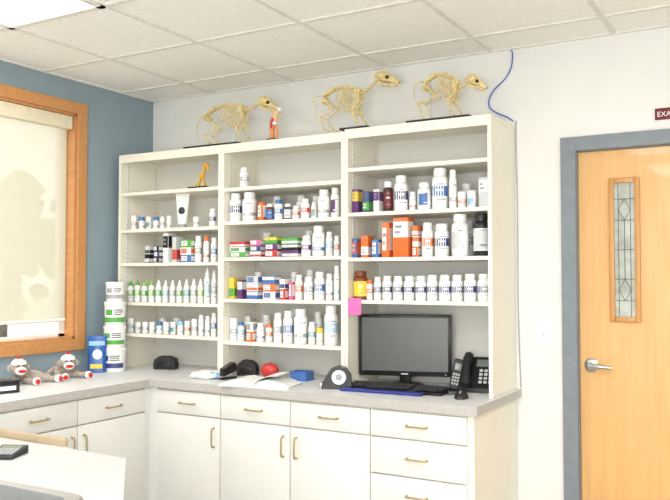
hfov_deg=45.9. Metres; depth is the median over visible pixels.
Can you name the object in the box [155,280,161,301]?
spray bottle
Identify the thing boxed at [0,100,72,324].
roller shade
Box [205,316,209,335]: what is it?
pill bottle
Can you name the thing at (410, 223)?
print
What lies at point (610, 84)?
wall
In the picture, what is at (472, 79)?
skeleton
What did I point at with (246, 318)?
pill bottle
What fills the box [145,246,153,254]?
carton
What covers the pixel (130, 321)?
jar
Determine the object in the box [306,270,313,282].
pill bottle
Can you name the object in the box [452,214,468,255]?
pill bottle
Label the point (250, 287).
carton
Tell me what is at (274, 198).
pill bottle
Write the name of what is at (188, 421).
base cabinet
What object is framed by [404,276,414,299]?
pill bottle
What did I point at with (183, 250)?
carton
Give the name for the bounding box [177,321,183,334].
jar
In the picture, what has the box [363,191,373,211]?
carton
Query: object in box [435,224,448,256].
pill bottle
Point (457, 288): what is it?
pill bottle
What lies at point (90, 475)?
table
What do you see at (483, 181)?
carton
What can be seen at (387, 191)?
pill bottle
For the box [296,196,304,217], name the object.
pill bottle
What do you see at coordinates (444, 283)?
pill bottle
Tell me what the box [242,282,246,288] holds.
print
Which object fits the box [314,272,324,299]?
pill bottle
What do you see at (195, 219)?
jar
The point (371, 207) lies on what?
print
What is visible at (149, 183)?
shelving unit
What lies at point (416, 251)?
carton
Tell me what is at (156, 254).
carton
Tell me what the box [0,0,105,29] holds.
recessed light
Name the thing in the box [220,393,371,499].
base cabinet
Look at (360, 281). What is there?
pill bottle
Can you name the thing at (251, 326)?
carton
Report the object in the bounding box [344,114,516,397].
shelving unit
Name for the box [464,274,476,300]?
pill bottle
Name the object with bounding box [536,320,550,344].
light switch
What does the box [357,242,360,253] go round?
print
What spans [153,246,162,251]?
carton
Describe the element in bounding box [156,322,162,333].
jar
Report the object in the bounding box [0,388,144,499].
base cabinet
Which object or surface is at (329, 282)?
pill bottle
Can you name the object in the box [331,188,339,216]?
pill bottle
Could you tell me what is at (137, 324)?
jar
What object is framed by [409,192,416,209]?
pill bottle
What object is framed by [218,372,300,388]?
open booklet
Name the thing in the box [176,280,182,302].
spray bottle
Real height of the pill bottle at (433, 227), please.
0.161 m
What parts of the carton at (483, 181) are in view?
printed panel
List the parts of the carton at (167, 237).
printed panel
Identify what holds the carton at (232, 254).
on the shelving unit at (287, 169)
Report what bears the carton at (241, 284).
on the shelving unit at (287, 169)
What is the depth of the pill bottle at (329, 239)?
4.22 m
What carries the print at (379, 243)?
attached to the carton at (376, 244)
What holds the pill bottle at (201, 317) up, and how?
on the shelving unit at (149, 183)
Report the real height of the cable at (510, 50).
0.371 m
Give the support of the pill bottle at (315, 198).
on the shelving unit at (287, 169)
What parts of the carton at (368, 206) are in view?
printed panel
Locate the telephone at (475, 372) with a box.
[459,352,488,392]
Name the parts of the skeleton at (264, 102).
hind leg, board, hind leg, shoulder blade, leg, leg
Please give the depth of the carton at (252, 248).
4.45 m
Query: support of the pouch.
on the countertop
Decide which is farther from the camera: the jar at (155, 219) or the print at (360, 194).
the jar at (155, 219)
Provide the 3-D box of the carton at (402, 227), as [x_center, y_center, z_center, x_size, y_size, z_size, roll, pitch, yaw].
[0.347,-0.063,4.015,0.084,0.199,0.071,-1,-2,30]
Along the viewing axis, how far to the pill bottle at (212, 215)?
4.61 m
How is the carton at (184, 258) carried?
on the shelving unit at (149, 183)
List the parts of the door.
handle, glass panel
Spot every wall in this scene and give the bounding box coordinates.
[0,61,152,378]
[153,27,669,499]
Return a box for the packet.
[189,369,224,378]
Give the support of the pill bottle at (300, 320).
on the shelving unit at (287, 169)
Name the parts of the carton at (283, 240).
printed panel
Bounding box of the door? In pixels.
[578,146,669,499]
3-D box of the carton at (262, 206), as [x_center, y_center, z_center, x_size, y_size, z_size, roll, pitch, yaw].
[-0.400,-0.214,4.449,0.034,0.101,0.071,-1,-2,30]
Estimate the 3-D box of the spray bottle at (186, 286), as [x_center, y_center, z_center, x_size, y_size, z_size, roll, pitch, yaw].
[-0.882,0.243,4.714,0.037,0.142,0.037,-1,-2,18]
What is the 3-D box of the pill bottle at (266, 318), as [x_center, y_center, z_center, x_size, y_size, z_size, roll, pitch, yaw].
[-0.396,0.446,4.563,0.054,0.143,0.054,-1,-2,17]
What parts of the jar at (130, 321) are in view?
lid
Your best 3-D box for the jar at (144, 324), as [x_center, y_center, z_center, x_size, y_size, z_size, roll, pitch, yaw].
[-1.165,0.476,4.865,0.038,0.068,0.038,-1,-2,33]
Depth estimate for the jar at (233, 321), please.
4.51 m
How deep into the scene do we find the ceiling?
3.88 m
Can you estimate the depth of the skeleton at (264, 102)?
4.59 m
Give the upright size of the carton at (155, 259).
0.034 m
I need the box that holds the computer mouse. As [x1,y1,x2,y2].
[454,390,468,399]
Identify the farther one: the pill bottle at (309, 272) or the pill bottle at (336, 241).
the pill bottle at (309, 272)
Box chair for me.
[0,429,67,446]
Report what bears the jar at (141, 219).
on the shelving unit at (149, 183)
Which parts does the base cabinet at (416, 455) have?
handle, handle, handle, drawer, drawer, drawer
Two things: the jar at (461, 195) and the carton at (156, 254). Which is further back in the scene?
the carton at (156, 254)
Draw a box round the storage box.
[0,378,20,393]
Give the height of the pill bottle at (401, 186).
0.181 m
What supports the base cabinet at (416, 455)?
on the floor
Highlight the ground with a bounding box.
[7,322,53,336]
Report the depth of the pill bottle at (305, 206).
4.29 m
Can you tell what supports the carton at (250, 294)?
on the shelving unit at (287, 169)
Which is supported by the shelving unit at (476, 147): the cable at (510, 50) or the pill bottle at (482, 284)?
the pill bottle at (482, 284)
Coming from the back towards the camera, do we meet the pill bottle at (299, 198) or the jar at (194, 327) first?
the jar at (194, 327)
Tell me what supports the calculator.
on the table
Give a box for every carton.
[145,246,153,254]
[145,254,153,262]
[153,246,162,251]
[153,257,162,262]
[154,251,162,256]
[163,233,175,262]
[172,237,183,261]
[180,247,194,254]
[181,240,195,246]
[181,255,194,261]
[229,278,240,298]
[230,242,249,246]
[230,247,249,251]
[230,252,249,257]
[237,280,246,298]
[246,332,256,341]
[247,276,261,283]
[247,284,262,290]
[247,291,264,298]
[247,322,258,331]
[250,240,264,245]
[250,246,264,251]
[250,251,264,256]
[258,202,269,219]
[262,276,280,283]
[263,284,279,291]
[263,291,279,298]
[265,237,282,243]
[265,243,281,249]
[265,250,281,256]
[279,279,290,288]
[280,289,288,299]
[281,238,301,243]
[282,244,300,250]
[282,250,300,256]
[289,282,294,299]
[352,189,363,212]
[352,239,360,257]
[361,236,373,257]
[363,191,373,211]
[372,240,381,256]
[373,189,382,211]
[382,223,392,256]
[393,217,413,256]
[412,226,421,236]
[412,236,421,246]
[412,247,421,256]
[479,177,487,206]
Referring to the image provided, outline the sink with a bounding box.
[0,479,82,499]
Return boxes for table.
[0,437,125,499]
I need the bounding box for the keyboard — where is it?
[350,380,447,395]
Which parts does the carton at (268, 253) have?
printed panel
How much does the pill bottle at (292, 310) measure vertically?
0.182 m
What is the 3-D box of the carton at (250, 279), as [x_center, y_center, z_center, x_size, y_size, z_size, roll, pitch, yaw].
[-0.449,0.168,4.472,0.077,0.042,0.067,-1,-2,30]
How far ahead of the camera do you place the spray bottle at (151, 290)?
4.84 m
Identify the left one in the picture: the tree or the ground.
the tree
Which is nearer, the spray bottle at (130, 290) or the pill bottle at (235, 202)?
the pill bottle at (235, 202)
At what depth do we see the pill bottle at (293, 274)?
4.46 m
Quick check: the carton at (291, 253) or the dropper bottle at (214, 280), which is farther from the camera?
the dropper bottle at (214, 280)
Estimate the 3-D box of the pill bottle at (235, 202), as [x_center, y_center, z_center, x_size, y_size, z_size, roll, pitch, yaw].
[-0.568,-0.242,4.546,0.072,0.165,0.072,-1,-2,18]
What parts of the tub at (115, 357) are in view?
tub, lid, tub, lid, lid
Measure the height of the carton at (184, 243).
0.044 m
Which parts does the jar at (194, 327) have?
lid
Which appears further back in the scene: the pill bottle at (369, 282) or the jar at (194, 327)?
the jar at (194, 327)
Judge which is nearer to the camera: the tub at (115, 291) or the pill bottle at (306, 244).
the pill bottle at (306, 244)
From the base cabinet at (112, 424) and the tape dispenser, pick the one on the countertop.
the tape dispenser
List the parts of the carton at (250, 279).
printed panel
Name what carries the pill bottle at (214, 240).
on the shelving unit at (149, 183)
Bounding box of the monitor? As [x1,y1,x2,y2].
[359,314,451,384]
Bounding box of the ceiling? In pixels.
[0,0,669,102]
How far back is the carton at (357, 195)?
4.13 m
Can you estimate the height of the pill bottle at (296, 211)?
0.075 m
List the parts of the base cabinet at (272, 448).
handle, door, drawer, handle, handle, handle, drawer, door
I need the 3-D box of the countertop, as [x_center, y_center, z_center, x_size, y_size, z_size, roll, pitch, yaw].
[-0.824,0.700,3.426,2.491,0.040,2.749,-1,-2,30]
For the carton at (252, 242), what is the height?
0.032 m
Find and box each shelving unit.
[118,145,220,370]
[220,132,344,375]
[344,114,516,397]
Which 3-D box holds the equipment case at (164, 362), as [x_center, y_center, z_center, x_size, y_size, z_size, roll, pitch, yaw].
[-1.034,0.689,4.848,0.152,0.080,0.099,0,-2,10]
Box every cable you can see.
[488,50,512,120]
[515,121,521,387]
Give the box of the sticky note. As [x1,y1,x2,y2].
[348,298,360,314]
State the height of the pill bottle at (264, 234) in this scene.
0.144 m
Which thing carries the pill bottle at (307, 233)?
on the shelving unit at (287, 169)
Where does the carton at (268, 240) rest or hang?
on the carton at (275, 246)
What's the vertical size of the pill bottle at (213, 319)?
0.134 m
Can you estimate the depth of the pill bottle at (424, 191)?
3.93 m
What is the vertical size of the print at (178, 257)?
0.059 m
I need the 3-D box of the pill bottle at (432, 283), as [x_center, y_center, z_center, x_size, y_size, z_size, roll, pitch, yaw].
[0.485,0.187,3.932,0.057,0.127,0.057,-1,-2,21]
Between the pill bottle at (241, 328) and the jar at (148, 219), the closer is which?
the pill bottle at (241, 328)
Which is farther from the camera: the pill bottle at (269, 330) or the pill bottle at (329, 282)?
the pill bottle at (269, 330)
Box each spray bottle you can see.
[127,281,133,301]
[134,280,140,301]
[141,281,147,301]
[148,280,154,301]
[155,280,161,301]
[162,280,168,301]
[169,280,175,302]
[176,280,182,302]
[184,279,189,302]
[191,279,196,302]
[198,279,203,302]
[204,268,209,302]
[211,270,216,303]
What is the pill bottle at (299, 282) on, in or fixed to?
on the shelving unit at (287, 169)
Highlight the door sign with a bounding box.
[655,107,669,119]
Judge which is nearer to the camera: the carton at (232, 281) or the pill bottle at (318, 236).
the pill bottle at (318, 236)
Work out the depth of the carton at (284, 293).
4.33 m
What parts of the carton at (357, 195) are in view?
printed panel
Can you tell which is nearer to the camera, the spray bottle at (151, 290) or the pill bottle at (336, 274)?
the pill bottle at (336, 274)
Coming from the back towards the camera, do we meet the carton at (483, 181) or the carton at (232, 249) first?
the carton at (232, 249)
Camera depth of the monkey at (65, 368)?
4.38 m
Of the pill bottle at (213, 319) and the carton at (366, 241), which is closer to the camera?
the carton at (366, 241)
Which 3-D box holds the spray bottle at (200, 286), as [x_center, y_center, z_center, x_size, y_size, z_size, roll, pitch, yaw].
[-0.790,0.241,4.664,0.037,0.142,0.037,-1,-2,30]
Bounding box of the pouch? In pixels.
[261,362,278,377]
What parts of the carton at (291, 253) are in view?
printed panel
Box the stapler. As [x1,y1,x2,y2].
[219,362,236,379]
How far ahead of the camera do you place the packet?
4.36 m
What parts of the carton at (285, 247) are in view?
printed panel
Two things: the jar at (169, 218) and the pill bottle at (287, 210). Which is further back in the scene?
the jar at (169, 218)
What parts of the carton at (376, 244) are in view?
printed panel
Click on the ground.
(47, 327)
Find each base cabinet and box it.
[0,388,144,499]
[143,387,158,499]
[157,387,222,499]
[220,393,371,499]
[371,400,516,499]
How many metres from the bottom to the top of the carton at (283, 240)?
0.034 m
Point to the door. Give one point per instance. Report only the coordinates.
(624, 194)
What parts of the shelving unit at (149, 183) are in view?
panel, shelf, shelf, shelf, panel, shelf, shelf, panel, panel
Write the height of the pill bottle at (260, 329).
0.104 m
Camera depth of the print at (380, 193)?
4.08 m
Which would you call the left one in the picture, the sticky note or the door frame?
the sticky note
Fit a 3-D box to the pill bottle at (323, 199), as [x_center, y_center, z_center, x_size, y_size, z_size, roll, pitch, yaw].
[-0.059,-0.247,4.258,0.067,0.153,0.067,-2,-3,42]
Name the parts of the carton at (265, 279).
printed panel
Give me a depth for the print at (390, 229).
4.04 m
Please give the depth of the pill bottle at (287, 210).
4.35 m
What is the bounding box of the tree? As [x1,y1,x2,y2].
[0,325,6,336]
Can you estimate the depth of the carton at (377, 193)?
4.07 m
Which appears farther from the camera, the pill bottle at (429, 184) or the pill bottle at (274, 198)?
the pill bottle at (274, 198)
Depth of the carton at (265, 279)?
4.38 m
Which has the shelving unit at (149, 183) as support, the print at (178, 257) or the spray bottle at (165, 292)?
the spray bottle at (165, 292)
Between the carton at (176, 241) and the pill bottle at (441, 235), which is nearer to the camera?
the pill bottle at (441, 235)
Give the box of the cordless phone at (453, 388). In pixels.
[448,358,463,394]
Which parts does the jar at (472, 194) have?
lid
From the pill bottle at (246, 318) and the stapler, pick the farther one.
the pill bottle at (246, 318)
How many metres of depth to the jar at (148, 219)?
4.87 m
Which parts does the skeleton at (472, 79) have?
hind leg, support rod, hind leg, board, leg, shoulder blade, leg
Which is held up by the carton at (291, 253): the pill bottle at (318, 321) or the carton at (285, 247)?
the carton at (285, 247)
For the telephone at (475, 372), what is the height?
0.188 m
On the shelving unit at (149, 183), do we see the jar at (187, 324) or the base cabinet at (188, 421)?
the jar at (187, 324)
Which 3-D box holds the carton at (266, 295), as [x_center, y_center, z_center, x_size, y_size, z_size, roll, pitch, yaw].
[-0.349,0.252,4.405,0.082,0.042,0.067,-1,-2,30]
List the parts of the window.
sash frame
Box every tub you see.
[103,301,126,371]
[105,282,124,301]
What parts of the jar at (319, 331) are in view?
lid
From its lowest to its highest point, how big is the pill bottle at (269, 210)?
0.094 m
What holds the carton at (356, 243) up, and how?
on the shelving unit at (476, 147)
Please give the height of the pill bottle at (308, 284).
0.124 m
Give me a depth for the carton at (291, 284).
4.32 m
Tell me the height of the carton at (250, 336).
0.053 m
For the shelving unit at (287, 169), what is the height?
1.320 m
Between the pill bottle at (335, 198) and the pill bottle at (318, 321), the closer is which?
the pill bottle at (335, 198)
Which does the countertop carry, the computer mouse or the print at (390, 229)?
the computer mouse
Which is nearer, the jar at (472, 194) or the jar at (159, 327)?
the jar at (472, 194)
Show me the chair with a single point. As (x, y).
(18, 435)
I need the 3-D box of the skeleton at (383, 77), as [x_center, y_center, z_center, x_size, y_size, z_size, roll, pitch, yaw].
[0.107,-0.779,4.197,0.524,0.305,0.155,-1,-2,30]
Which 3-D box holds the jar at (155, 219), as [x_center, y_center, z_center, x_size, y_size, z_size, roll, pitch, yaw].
[-1.095,-0.165,4.845,0.035,0.075,0.035,-1,-2,25]
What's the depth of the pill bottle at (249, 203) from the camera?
4.46 m
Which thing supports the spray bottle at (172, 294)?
on the shelving unit at (149, 183)
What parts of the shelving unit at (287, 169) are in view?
panel, panel, shelf, shelf, shelf, shelf, shelf, panel, panel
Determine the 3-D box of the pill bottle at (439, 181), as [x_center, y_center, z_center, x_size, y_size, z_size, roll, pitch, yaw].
[0.520,-0.302,3.925,0.080,0.205,0.080,-2,-3,40]
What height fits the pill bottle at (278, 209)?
0.114 m
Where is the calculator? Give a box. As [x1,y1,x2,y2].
[0,444,27,459]
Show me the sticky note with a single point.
(354, 304)
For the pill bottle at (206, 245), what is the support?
on the shelving unit at (149, 183)
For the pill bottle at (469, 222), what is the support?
on the shelving unit at (476, 147)
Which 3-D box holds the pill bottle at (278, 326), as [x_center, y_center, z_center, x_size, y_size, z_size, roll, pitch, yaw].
[-0.315,0.429,4.376,0.049,0.163,0.049,-1,-2,32]
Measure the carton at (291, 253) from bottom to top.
0.034 m
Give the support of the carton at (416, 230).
on the carton at (416, 240)
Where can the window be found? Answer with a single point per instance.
(76, 185)
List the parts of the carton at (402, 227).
printed panel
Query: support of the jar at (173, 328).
on the shelving unit at (149, 183)
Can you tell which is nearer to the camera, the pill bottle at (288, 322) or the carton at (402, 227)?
the carton at (402, 227)
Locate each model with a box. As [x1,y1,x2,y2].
[187,163,209,187]
[266,107,281,139]
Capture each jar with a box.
[127,318,134,331]
[131,216,136,228]
[135,322,141,332]
[139,217,144,228]
[142,322,148,332]
[146,217,151,228]
[149,322,155,332]
[153,217,158,228]
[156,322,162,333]
[159,318,166,331]
[160,217,164,227]
[163,322,169,333]
[167,216,171,227]
[170,322,176,333]
[173,318,180,332]
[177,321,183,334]
[184,321,190,334]
[191,319,197,334]
[193,217,198,226]
[230,318,237,340]
[316,328,323,344]
[458,191,465,207]
[467,190,476,206]
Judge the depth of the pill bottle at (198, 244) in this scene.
4.66 m
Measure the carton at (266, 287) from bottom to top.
0.042 m
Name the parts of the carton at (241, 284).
printed panel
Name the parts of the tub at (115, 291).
lid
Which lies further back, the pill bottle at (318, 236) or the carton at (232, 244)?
the carton at (232, 244)
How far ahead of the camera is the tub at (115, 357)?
4.71 m
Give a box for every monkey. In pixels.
[7,356,62,384]
[45,352,92,380]
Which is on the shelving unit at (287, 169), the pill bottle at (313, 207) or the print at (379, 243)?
the pill bottle at (313, 207)
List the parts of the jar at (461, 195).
lid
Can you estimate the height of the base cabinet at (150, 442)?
0.878 m
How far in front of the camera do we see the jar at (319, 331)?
4.23 m
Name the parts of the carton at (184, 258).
printed panel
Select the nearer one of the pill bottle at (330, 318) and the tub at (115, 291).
the pill bottle at (330, 318)
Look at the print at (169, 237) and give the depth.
4.78 m
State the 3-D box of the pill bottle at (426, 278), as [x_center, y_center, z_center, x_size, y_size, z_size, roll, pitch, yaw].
[0.477,0.197,4.056,0.043,0.117,0.043,-2,-3,40]
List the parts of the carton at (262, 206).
printed panel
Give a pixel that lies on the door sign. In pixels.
(660, 113)
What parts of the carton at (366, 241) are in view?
printed panel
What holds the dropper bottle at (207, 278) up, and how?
on the shelving unit at (149, 183)
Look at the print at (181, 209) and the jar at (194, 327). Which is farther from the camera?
the print at (181, 209)
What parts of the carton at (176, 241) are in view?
printed panel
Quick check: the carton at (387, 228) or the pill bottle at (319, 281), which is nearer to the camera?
the carton at (387, 228)
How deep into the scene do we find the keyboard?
3.88 m
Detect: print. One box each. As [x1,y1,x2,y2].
[168,236,175,247]
[176,250,180,259]
[179,207,184,213]
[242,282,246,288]
[263,205,266,216]
[292,285,294,295]
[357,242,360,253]
[358,192,362,201]
[368,247,371,254]
[369,202,373,210]
[378,242,381,253]
[379,192,382,200]
[389,228,392,250]
[408,221,412,236]
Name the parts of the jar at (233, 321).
lid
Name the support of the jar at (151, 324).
on the shelving unit at (149, 183)
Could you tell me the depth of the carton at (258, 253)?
4.44 m
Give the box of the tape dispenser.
[319,365,351,388]
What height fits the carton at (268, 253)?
0.037 m
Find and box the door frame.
[560,129,669,499]
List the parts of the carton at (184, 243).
printed panel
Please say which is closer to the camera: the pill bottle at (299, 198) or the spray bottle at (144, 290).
the pill bottle at (299, 198)
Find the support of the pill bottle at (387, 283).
on the shelving unit at (476, 147)
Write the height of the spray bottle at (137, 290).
0.136 m
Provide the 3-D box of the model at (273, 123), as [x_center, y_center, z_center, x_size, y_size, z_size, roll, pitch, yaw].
[-0.341,-0.702,4.439,0.101,0.192,0.100,-1,-2,30]
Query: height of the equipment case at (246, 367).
0.090 m
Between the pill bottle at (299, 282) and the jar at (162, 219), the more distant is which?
the jar at (162, 219)
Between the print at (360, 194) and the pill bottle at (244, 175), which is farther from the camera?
the pill bottle at (244, 175)
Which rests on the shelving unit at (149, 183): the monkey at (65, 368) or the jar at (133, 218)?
the jar at (133, 218)
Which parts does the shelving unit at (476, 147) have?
panel, shelf, shelf, shelf, shelf, panel, panel, panel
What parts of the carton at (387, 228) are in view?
printed panel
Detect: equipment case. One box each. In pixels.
[153,355,178,369]
[237,359,258,375]
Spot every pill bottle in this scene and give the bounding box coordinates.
[195,236,201,261]
[198,315,203,335]
[203,236,209,261]
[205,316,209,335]
[209,209,215,225]
[211,238,216,261]
[211,313,216,335]
[230,193,241,221]
[237,322,244,340]
[240,167,248,186]
[242,192,256,220]
[244,316,251,338]
[257,323,264,341]
[262,233,270,239]
[262,315,270,339]
[266,204,273,219]
[266,324,272,341]
[272,197,280,207]
[274,200,282,219]
[274,313,282,342]
[283,311,293,342]
[284,204,291,218]
[290,272,296,281]
[291,309,295,341]
[292,206,299,218]
[294,309,307,343]
[295,275,302,299]
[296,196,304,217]
[301,199,309,217]
[301,236,311,255]
[304,277,313,299]
[305,231,312,241]
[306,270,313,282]
[308,322,315,343]
[311,203,316,217]
[312,196,318,217]
[312,226,324,255]
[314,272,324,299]
[314,312,321,342]
[318,189,329,217]
[324,305,337,345]
[326,232,332,255]
[326,274,332,299]
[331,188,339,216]
[334,236,339,255]
[334,266,339,299]
[353,271,367,299]
[367,280,372,299]
[374,277,381,299]
[382,276,391,299]
[383,182,392,210]
[393,276,402,299]
[394,175,407,210]
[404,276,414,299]
[408,186,410,209]
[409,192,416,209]
[415,276,425,300]
[418,182,430,209]
[422,223,433,256]
[425,277,427,299]
[427,275,437,300]
[429,184,431,208]
[432,168,447,208]
[432,226,436,256]
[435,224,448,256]
[439,275,450,300]
[449,170,456,207]
[451,275,463,300]
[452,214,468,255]
[462,184,470,206]
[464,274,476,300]
[466,220,473,255]
[473,213,487,255]
[477,274,487,301]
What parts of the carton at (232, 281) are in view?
printed panel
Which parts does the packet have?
blue panel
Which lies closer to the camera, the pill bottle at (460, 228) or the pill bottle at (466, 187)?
the pill bottle at (460, 228)
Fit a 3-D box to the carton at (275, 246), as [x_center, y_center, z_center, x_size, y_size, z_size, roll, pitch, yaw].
[-0.338,-0.016,4.411,0.082,0.037,0.067,-1,-2,30]
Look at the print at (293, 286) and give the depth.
4.32 m
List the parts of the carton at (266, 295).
printed panel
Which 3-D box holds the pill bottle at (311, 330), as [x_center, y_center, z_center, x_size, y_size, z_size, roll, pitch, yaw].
[-0.124,0.447,4.266,0.040,0.119,0.040,-1,-2,24]
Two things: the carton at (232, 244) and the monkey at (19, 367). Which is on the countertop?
the monkey at (19, 367)
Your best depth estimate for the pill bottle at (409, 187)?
4.11 m
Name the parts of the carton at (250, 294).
printed panel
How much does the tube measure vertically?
0.206 m
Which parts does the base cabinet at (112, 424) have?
drawer, handle, door, handle, door, drawer, handle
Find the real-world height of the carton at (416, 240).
0.052 m
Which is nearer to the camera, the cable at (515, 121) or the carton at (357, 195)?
the cable at (515, 121)
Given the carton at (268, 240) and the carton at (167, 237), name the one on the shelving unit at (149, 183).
the carton at (167, 237)
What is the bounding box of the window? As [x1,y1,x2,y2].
[0,84,87,357]
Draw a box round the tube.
[176,194,189,227]
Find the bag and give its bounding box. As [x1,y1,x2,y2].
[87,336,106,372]
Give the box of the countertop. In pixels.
[0,364,521,416]
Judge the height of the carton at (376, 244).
0.091 m
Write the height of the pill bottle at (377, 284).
0.117 m
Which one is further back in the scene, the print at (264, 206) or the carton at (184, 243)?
the carton at (184, 243)
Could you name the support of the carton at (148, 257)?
on the shelving unit at (149, 183)
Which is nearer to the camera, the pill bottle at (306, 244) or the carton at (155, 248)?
the pill bottle at (306, 244)
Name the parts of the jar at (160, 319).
lid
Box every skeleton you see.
[183,96,277,148]
[313,70,399,132]
[406,72,487,122]
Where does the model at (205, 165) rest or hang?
on the shelving unit at (149, 183)
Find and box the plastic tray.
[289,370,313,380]
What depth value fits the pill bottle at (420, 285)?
3.93 m
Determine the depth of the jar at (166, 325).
4.77 m
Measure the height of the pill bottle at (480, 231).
0.206 m
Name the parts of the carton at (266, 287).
printed panel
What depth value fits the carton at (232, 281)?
4.52 m
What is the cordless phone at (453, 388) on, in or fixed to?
on the countertop
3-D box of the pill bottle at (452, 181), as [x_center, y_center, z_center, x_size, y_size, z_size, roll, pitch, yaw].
[0.578,-0.297,3.882,0.038,0.192,0.038,-1,-2,19]
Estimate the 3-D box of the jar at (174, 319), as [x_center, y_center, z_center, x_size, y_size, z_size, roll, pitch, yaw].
[-0.977,0.466,4.898,0.045,0.091,0.045,-1,-2,25]
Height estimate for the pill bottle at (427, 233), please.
0.170 m
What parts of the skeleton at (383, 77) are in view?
hind leg, support rod, hind leg, board, leg, shoulder blade, leg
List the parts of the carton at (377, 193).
printed panel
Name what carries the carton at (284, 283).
on the carton at (284, 293)
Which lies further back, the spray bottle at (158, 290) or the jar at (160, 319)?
the jar at (160, 319)
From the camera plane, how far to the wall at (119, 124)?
4.87 m

